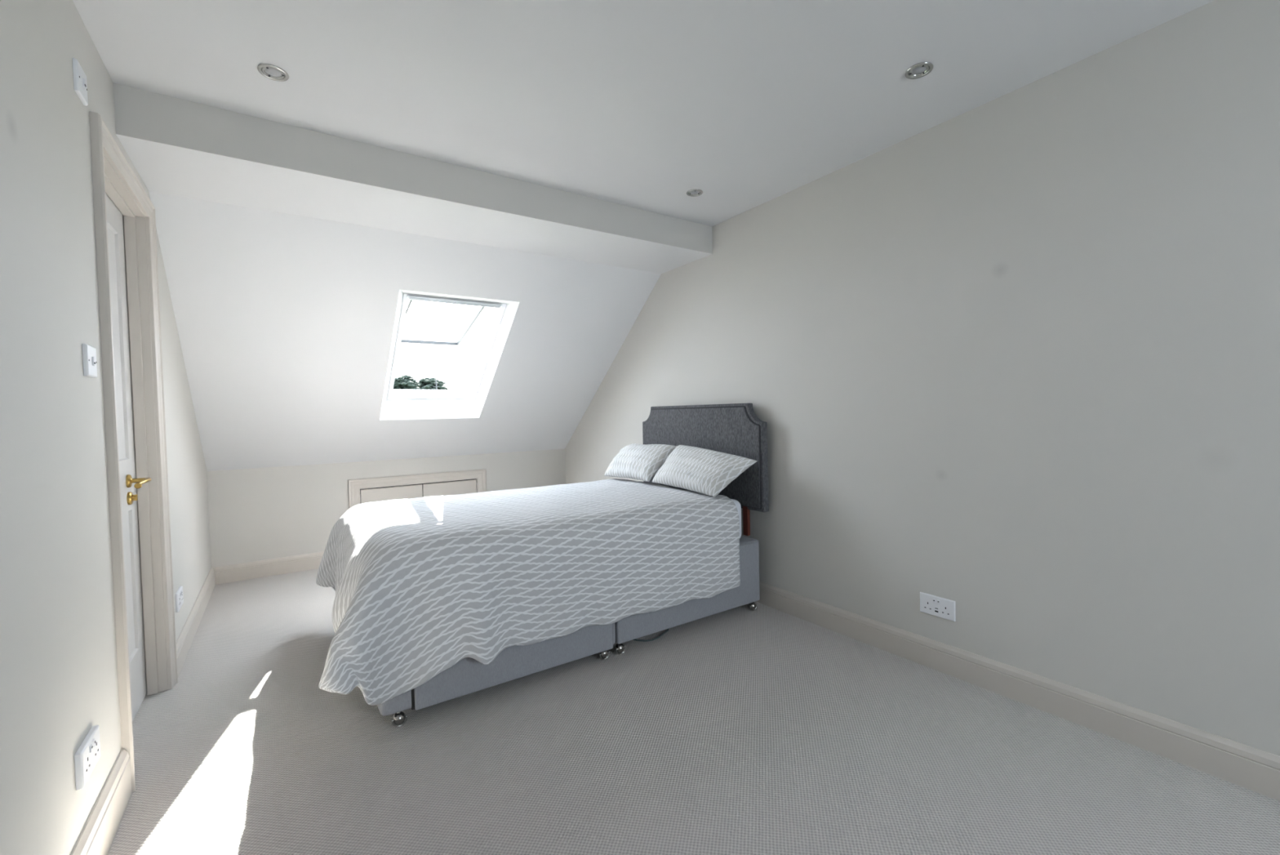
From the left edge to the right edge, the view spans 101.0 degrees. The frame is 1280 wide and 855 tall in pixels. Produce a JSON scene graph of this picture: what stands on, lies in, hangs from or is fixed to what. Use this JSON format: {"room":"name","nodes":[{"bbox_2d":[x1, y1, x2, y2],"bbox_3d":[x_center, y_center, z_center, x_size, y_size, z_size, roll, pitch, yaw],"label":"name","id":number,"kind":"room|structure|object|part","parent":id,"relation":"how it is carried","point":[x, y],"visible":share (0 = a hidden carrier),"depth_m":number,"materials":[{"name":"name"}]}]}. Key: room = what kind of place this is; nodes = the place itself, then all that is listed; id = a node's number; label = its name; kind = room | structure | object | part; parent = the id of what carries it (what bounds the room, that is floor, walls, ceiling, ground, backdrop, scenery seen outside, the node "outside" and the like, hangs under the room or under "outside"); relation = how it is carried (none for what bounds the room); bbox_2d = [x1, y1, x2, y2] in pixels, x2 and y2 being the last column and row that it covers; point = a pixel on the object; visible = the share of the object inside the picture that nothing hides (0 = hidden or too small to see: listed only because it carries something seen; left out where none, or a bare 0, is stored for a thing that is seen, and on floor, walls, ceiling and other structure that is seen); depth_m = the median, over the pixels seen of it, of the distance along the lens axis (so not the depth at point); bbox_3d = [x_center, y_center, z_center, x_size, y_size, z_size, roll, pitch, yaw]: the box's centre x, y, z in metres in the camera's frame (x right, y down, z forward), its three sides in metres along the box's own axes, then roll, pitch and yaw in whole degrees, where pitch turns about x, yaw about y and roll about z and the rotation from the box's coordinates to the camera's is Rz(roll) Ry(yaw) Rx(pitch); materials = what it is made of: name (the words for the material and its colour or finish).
{"room":"bedroom","nodes":[
{"label":"bedroom","id":0,"kind":"room"},
{"bbox_2d":[0,0,211,854],"bbox_3d":[-1.035,-0.013,0.625,0.140,2.297,7.198,-2,2,-34],"label":"wall","id":1,"kind":"structure","parent":0,"point":[59,677],"depth_m":1.23,"materials":[{"name":"paint"}]},
{"bbox_2d":[72,57,88,106],"bbox_3d":[-1.557,-0.961,1.472,0.015,0.086,0.086,-2,2,-34],"label":"wall socket","id":2,"kind":"object","parent":1,"relation":"attached to","point":[80,84],"visible":1,"depth_m":1.45,"materials":[{"name":"white plastic"}]},
{"bbox_2d":[82,78,86,88],"bbox_3d":[-1.553,-0.961,1.474,0.006,0.024,0.012,-2,2,-34],"label":"rocker switch","id":3,"kind":"object","parent":2,"relation":"attached to","point":[84,86],"depth_m":1.47,"materials":[{"name":"white plastic"}]},
{"bbox_2d":[74,724,100,790],"bbox_3d":[-1.378,0.821,1.320,0.018,0.086,0.146,-2,2,-34],"label":"wall socket","id":4,"kind":"object","parent":1,"relation":"attached to","point":[87,755],"visible":1,"depth_m":1.29,"materials":[{"name":"white plastic"}]},
{"bbox_2d":[89,743,93,752],"bbox_3d":[-1.366,0.798,1.312,0.004,0.016,0.012,-2,2,-34],"label":"rocker switch","id":5,"kind":"object","parent":4,"relation":"attached to","point":[91,744],"depth_m":1.31,"materials":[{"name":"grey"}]},
{"bbox_2d":[92,738,95,746],"bbox_3d":[-1.381,0.797,1.334,0.004,0.016,0.012,-2,2,-34],"label":"rocker switch","id":6,"kind":"object","parent":4,"relation":"attached to","point":[93,740],"depth_m":1.33,"materials":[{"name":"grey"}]},
{"bbox_2d":[81,343,97,377],"bbox_3d":[-1.513,-0.183,1.455,0.015,0.086,0.086,-2,2,-34],"label":"light switch","id":7,"kind":"object","parent":1,"relation":"attached to","point":[89,353],"visible":1,"depth_m":1.43,"materials":[{"name":"white plastic"}]},
{"bbox_2d":[91,356,95,365],"bbox_3d":[-1.510,-0.183,1.457,0.005,0.024,0.012,-2,2,-34],"label":"rocker switch","id":8,"kind":"object","parent":7,"relation":"attached to","point":[93,362],"depth_m":1.45,"materials":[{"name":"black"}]},
{"bbox_2d":[70,747,132,854],"bbox_3d":[-0.241,1.073,-0.334,0.018,0.146,4.697,-2,2,-34],"label":"baseboard","id":9,"kind":"structure","parent":1,"relation":"attached to","point":[97,835],"depth_m":1.41,"materials":[{"name":"beige wood"}]},
{"bbox_2d":[88,111,177,792],"bbox_3d":[-1.875,0.093,1.887,0.164,2.050,0.828,-2,2,-34],"label":"door","id":10,"kind":"structure","parent":1,"relation":"in","point":[126,237],"depth_m":2.12,"materials":[{"name":"beige wood"}]},
{"bbox_3d":[-1.940,0.208,2.036,0.071,0.051,0.136,-2,2,-34],"label":"lever handle","id":11,"kind":"part","parent":10,"relation":"part of","materials":[{"name":"gold metal"}]},
{"bbox_2d":[175,586,183,612],"bbox_3d":[-2.199,0.818,2.522,0.014,0.086,0.146,-2,2,-34],"label":"wall socket","id":12,"kind":"object","parent":1,"relation":"attached to","point":[179,595],"visible":1,"depth_m":2.49,"materials":[{"name":"white plastic"}]},
{"bbox_2d":[175,567,215,678],"bbox_3d":[-2.502,1.041,2.985,0.018,0.122,1.668,-2,2,-34],"label":"baseboard","id":13,"kind":"structure","parent":1,"relation":"attached to","point":[184,642],"depth_m":2.79,"materials":[{"name":"beige wood"}]},
{"bbox_2d":[207,448,565,567],"bbox_3d":[-1.886,0.650,4.469,3.012,0.791,0.100,-2,2,-34],"label":"wall","id":14,"kind":"structure","parent":0,"point":[268,513],"depth_m":3.96,"materials":[{"name":"paint"}]},
{"bbox_2d":[212,551,324,584],"bbox_3d":[-2.623,1.019,3.901,0.849,0.120,0.018,-2,2,-34],"label":"baseboard","id":15,"kind":"structure","parent":14,"relation":"attached to","point":[273,566],"depth_m":3.83,"materials":[{"name":"beige wood"}]},
{"bbox_2d":[347,468,486,509],"bbox_3d":[-1.838,0.708,4.457,1.089,0.635,0.074,-2,2,-34],"label":"eaves access door","id":16,"kind":"structure","parent":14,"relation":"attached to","point":[361,491],"depth_m":4.41,"materials":[{"name":"beige wood"}]},
{"bbox_3d":[-2.025,0.745,4.330,0.461,0.516,0.020,-2,2,-34],"label":"cupboard door","id":17,"kind":"part","parent":16,"relation":"part of","materials":[{"name":"beige wood"}]},
{"bbox_3d":[-1.644,0.729,4.589,0.448,0.516,0.020,-2,2,-34],"label":"cupboard door","id":18,"kind":"part","parent":16,"relation":"part of","materials":[{"name":"beige wood"}]},
{"bbox_2d":[148,191,661,471],"bbox_3d":[-1.484,-0.524,3.807,3.012,1.575,1.848,-2,2,-34],"label":"ceiling","id":19,"kind":"structure","parent":0,"point":[287,324],"depth_m":3.32,"materials":[{"name":"paint"}]},
{"bbox_2d":[386,293,506,399],"bbox_3d":[-1.454,-0.567,3.853,0.654,0.703,0.980,-2,2,-34],"label":"window","id":20,"kind":"structure","parent":19,"relation":"attached to","point":[486,308],"depth_m":3.98,"materials":[{"name":"white paint"}]},
{"bbox_3d":[-1.617,-0.257,4.098,0.370,0.024,0.021,-2,2,-34],"label":"striker plate","id":21,"kind":"part","parent":20,"relation":"part of","materials":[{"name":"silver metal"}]},
{"bbox_3d":[-1.493,-0.777,3.892,0.614,0.284,0.865,-2,2,-34],"label":"sash","id":22,"kind":"part","parent":20,"relation":"part of","materials":[{"name":"white glass"}]},
{"bbox_2d":[72,0,1213,226],"bbox_3d":[0.744,-1.248,0.489,3.012,0.100,5.278,-2,2,-34],"label":"ceiling","id":23,"kind":"structure","parent":0,"point":[642,104],"depth_m":1.79,"materials":[{"name":"paint"}]},
{"bbox_2d":[257,63,288,81],"bbox_3d":[-1.229,-1.190,1.768,0.088,0.010,0.088,-2,2,-34],"label":"recessed light","id":24,"kind":"object","parent":23,"relation":"in","point":[272,72],"visible":1,"depth_m":1.76,"materials":[{"name":"silver metal"}]},
{"bbox_2d":[686,188,702,196],"bbox_3d":[0.292,-1.253,2.816,0.088,0.010,0.088,-2,2,-34],"label":"recessed light","id":25,"kind":"object","parent":23,"relation":"in","point":[692,193],"visible":1,"depth_m":2.81,"materials":[{"name":"silver metal"}]},
{"bbox_2d":[904,62,933,79],"bbox_3d":[0.970,-1.241,1.834,0.088,0.010,0.088,-2,2,-34],"label":"recessed light","id":26,"kind":"object","parent":23,"relation":"in","point":[921,69],"visible":1,"depth_m":1.83,"materials":[{"name":"silver metal"}]},
{"bbox_2d":[107,568,1279,854],"bbox_3d":[0.116,1.118,1.424,3.182,0.060,7.598,-2,2,-34],"label":"floor","id":27,"kind":"structure","parent":0,"point":[766,730],"depth_m":1.71,"materials":[{"name":"carpet"}]},
{"bbox_2d":[377,403,768,726],"bbox_3d":[-0.436,0.474,2.907,1.998,1.173,1.206,-2,2,-34],"label":"bed","id":28,"kind":"object","parent":27,"relation":"on","point":[733,428],"visible":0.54,"depth_m":2.79,"materials":[{"name":"grey fabric"}]},
{"bbox_3d":[-0.488,0.867,2.192,0.854,0.325,0.038,-2,2,-34],"label":"drawer","id":29,"kind":"part","parent":28,"relation":"part of","materials":[{"name":"grey fabric"}]},
{"bbox_2d":[315,478,740,705],"bbox_3d":[-0.579,0.653,2.788,1.936,0.560,1.493,-2,2,-32],"label":"duvet","id":30,"kind":"object","parent":28,"relation":"on","point":[423,586],"visible":1,"depth_m":2.21,"materials":[{"name":"fabric"}]},
{"bbox_2d":[604,443,677,481],"bbox_3d":[-0.015,0.226,3.579,0.255,0.226,0.549,-3,2,-41],"label":"pillow","id":31,"kind":"object","parent":30,"relation":"on","point":[642,462],"visible":0.98,"depth_m":3.46,"materials":[{"name":"fabric"}]},
{"bbox_2d":[652,444,757,497],"bbox_3d":[0.345,0.241,3.087,0.269,0.245,0.674,-2,2,-34],"label":"pillow","id":32,"kind":"object","parent":30,"relation":"on","point":[701,470],"visible":1,"depth_m":2.97,"materials":[{"name":"fabric"}]},
{"bbox_3d":[0.351,0.162,3.426,0.016,0.570,1.141,-2,2,-34],"label":"padded panel","id":33,"kind":"part","parent":28,"relation":"part of","materials":[{"name":"grey fabric"}]},
{"bbox_3d":[0.370,0.161,3.440,0.044,0.614,1.185,-2,2,-34],"label":"headboard","id":34,"kind":"part","parent":28,"relation":"part of","materials":[{"name":"grey fabric"}]},
{"bbox_2d":[730,498,741,537],"bbox_3d":[-0.493,0.542,2.888,1.833,0.234,1.133,-2,2,-34],"label":"mattress","id":35,"kind":"object","parent":28,"relation":"on","point":[737,504],"visible":0.16,"depth_m":2.92,"materials":[{"name":"white fabric"}]},
{"bbox_2d":[632,628,668,641],"bbox_3d":[0.070,1.049,2.676,0.266,0.009,0.104,-2,2,-34],"label":"cable","id":36,"kind":"object","parent":27,"relation":"on","point":[664,632],"visible":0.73,"depth_m":2.62,"materials":[{"name":"grey plastic"}]},
{"bbox_2d":[564,0,1279,755],"bbox_3d":[1.338,-0.112,2.240,0.140,2.297,7.198,-2,2,-34],"label":"wall","id":37,"kind":"structure","parent":0,"point":[1013,360],"depth_m":1.93,"materials":[{"name":"paint"}]},
{"bbox_2d":[113,82,712,273],"bbox_3d":[-0.836,-1.142,2.817,3.012,0.173,0.585,-2,2,-34],"label":"beam","id":38,"kind":"structure","parent":37,"relation":"attached to","point":[176,146],"depth_m":2.37,"materials":[{"name":"paint"}]},
{"bbox_2d":[920,591,955,621],"bbox_3d":[1.270,0.766,2.257,0.013,0.086,0.146,-2,2,-34],"label":"wall socket","id":39,"kind":"object","parent":37,"relation":"attached to","point":[936,606],"visible":1,"depth_m":2.25,"materials":[{"name":"white plastic"}]},
{"bbox_2d":[755,581,1279,800],"bbox_3d":[1.297,0.979,2.226,0.018,0.120,7.198,-2,2,-34],"label":"baseboard","id":40,"kind":"structure","parent":37,"relation":"attached to","point":[1252,768],"depth_m":1.89,"materials":[{"name":"beige wood"}]},
{"label":"outside","id":41,"kind":"structure","parent":0,"visible":0},
{"bbox_3d":[-18.375,6.080,71.056,130.000,0.100,122.000,-2,2,-34],"label":"ground","id":42,"kind":"structure","parent":41,"visible":0},
{"bbox_2d":[392,374,420,389],"bbox_3d":[-24.753,0.517,55.730,3.312,12.190,3.242,-2,2,-34],"label":"tree","id":43,"kind":"object","parent":42,"relation":"on","point":[402,382],"visible":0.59,"depth_m":54.90,"materials":[{"name":"green plant"}]},
{"bbox_2d":[417,377,448,389],"bbox_3d":[-26.249,0.013,66.733,4.863,12.639,4.993,-2,2,-34],"label":"tree","id":44,"kind":"object","parent":42,"relation":"on","point":[425,383],"visible":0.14,"depth_m":65.60,"materials":[{"name":"green plant"}]}
]}

